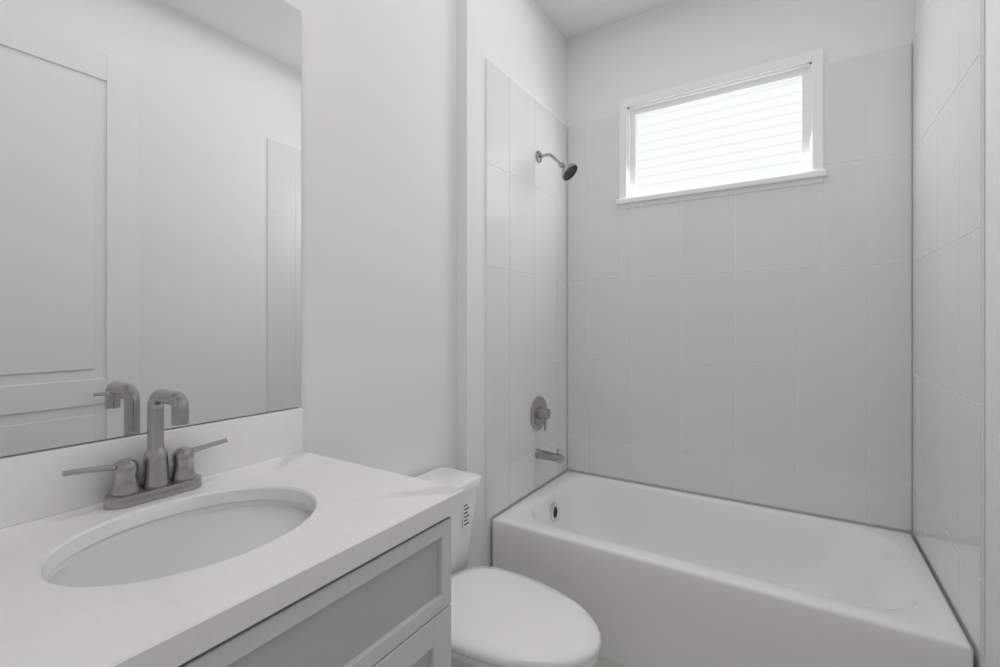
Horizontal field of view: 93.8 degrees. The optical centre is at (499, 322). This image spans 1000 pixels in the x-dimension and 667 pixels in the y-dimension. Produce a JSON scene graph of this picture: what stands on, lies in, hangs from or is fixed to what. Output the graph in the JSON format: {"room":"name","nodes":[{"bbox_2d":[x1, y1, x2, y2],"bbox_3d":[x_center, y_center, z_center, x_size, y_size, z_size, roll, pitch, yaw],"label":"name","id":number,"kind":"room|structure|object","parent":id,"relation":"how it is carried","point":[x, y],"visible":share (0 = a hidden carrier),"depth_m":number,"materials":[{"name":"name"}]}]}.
{"room":"bathroom","nodes":[
{"label":"bathroom","id":0,"kind":"room"},
{"bbox_2d":[0,0,565,567],"bbox_3d":[-0.609,-0.193,1.296,0.170,2.885,3.676,0,0,32],"label":"wall","id":1,"kind":"structure","parent":0,"point":[392,236],"depth_m":1.65,"materials":[{"name":"white paint"}]},
{"bbox_2d":[0,0,300,456],"bbox_3d":[-0.799,-0.319,0.925,0.005,1.103,0.906,0,0,32],"label":"mirror","id":2,"kind":"object","parent":1,"relation":"attached to","point":[150,197],"visible":1,"depth_m":0.99,"materials":[{"name":"silver mirror"}]},
{"bbox_2d":[485,58,566,519],"bbox_3d":[0.161,-0.145,2.343,0.008,1.970,0.824,0,0,32],"label":"tile","id":3,"kind":"structure","parent":1,"relation":"attached to","point":[525,278],"depth_m":2.25,"materials":[{"name":"tile"}]},
{"bbox_2d":[531,396,550,430],"bbox_3d":[0.222,0.460,2.376,0.057,0.172,0.172,0,0,32],"label":"tub valve","id":4,"kind":"object","parent":3,"relation":"attached to","point":[540,413],"visible":1,"depth_m":2.35,"materials":[{"name":"silver metal"}]},
{"bbox_2d":[535,448,563,462],"bbox_3d":[0.251,0.659,2.345,0.142,0.066,0.052,0,0,32],"label":"tub spout","id":5,"kind":"object","parent":3,"relation":"attached to","point":[548,455],"visible":1,"depth_m":2.33,"materials":[{"name":"silver metal"}]},
{"bbox_2d":[536,150,576,180],"bbox_3d":[0.285,-0.793,2.336,0.207,0.175,0.094,0,0,32],"label":"shower head","id":6,"kind":"object","parent":3,"relation":"attached to","point":[569,171],"visible":1,"depth_m":2.31},
{"bbox_2d":[534,0,677,39],"bbox_3d":[0.085,-1.660,0.856,1.814,0.050,3.676,0,0,32],"label":"ceiling","id":7,"kind":"structure","parent":0,"point":[569,19],"depth_m":2.46,"materials":[{"name":"white paint"}]},
{"bbox_2d":[594,656,626,666],"bbox_3d":[0.085,1.275,0.856,1.814,0.050,3.676,0,0,32],"label":"floor","id":8,"kind":"structure","parent":0,"point":[602,662],"depth_m":1.72,"materials":[{"name":"tile"}]},
{"bbox_2d":[0,408,463,666],"bbox_3d":[-0.562,0.743,0.765,0.574,1.015,0.910,0,0,32],"label":"bathroom vanity","id":9,"kind":"object","parent":8,"relation":"on","point":[269,542],"visible":0.98,"depth_m":0.80,"materials":[{"name":"stone"}]},
{"bbox_2d":[62,389,227,509],"bbox_3d":[-0.669,0.242,0.936,0.150,0.219,0.287,0,0,32],"label":"faucet","id":10,"kind":"object","parent":9,"relation":"on","point":[129,490],"visible":1,"depth_m":0.94,"materials":[{"name":"silver metal"}]},
{"bbox_2d":[414,467,600,666],"bbox_3d":[-0.049,0.899,1.411,0.722,0.701,0.480,0,0,32],"label":"toilet","id":11,"kind":"object","parent":8,"relation":"on","point":[500,617],"visible":0.48,"depth_m":1.33,"materials":[{"name":"white ceramic"}]},
{"bbox_2d":[492,471,973,666],"bbox_3d":[0.809,1.047,1.950,1.503,0.406,0.790,0,0,32],"label":"bathtub","id":12,"kind":"object","parent":8,"relation":"on","point":[641,575],"visible":0.98,"depth_m":1.74,"materials":[{"name":"white ceramic"}]},
{"bbox_2d":[566,0,914,540],"bbox_3d":[1.059,-0.193,2.344,1.524,2.885,0.120,0,0,32],"label":"wall","id":13,"kind":"structure","parent":0,"point":[663,47],"depth_m":2.29,"materials":[{"name":"white paint"}]},
{"bbox_2d":[616,49,826,208],"bbox_3d":[1.041,-0.904,2.305,0.930,0.582,0.104,0,0,32],"label":"window","id":14,"kind":"structure","parent":13,"relation":"in","point":[807,68],"depth_m":2.25,"materials":[{"name":"white plastic"}]},
{"bbox_2d":[568,42,911,531],"bbox_3d":[1.024,-0.145,2.289,1.504,1.970,0.008,0,0,32],"label":"tile","id":15,"kind":"structure","parent":13,"relation":"attached to","point":[754,347],"depth_m":2.16,"materials":[{"name":"tile"}]},
{"bbox_2d":[915,0,999,666],"bbox_3d":[0.800,-0.193,0.402,0.120,2.885,3.676,0,0,32],"label":"wall","id":16,"kind":"structure","parent":0,"point":[991,658],"depth_m":1.14,"materials":[{"name":"white paint"}]},
{"bbox_2d":[913,0,984,655],"bbox_3d":[1.440,-0.145,1.531,0.008,1.970,0.824,0,0,32],"label":"tile","id":17,"kind":"structure","parent":16,"relation":"attached to","point":[949,286],"depth_m":1.41,"materials":[{"name":"tile"}]},
{"label":"outside","id":18,"kind":"structure","parent":0,"visible":0},
{"bbox_2d":[638,79,801,191],"bbox_3d":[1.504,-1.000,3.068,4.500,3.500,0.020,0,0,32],"label":"window blind","id":19,"kind":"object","parent":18,"point":[697,113],"depth_m":3.08,"materials":[{"name":"white plastic"}]}
]}

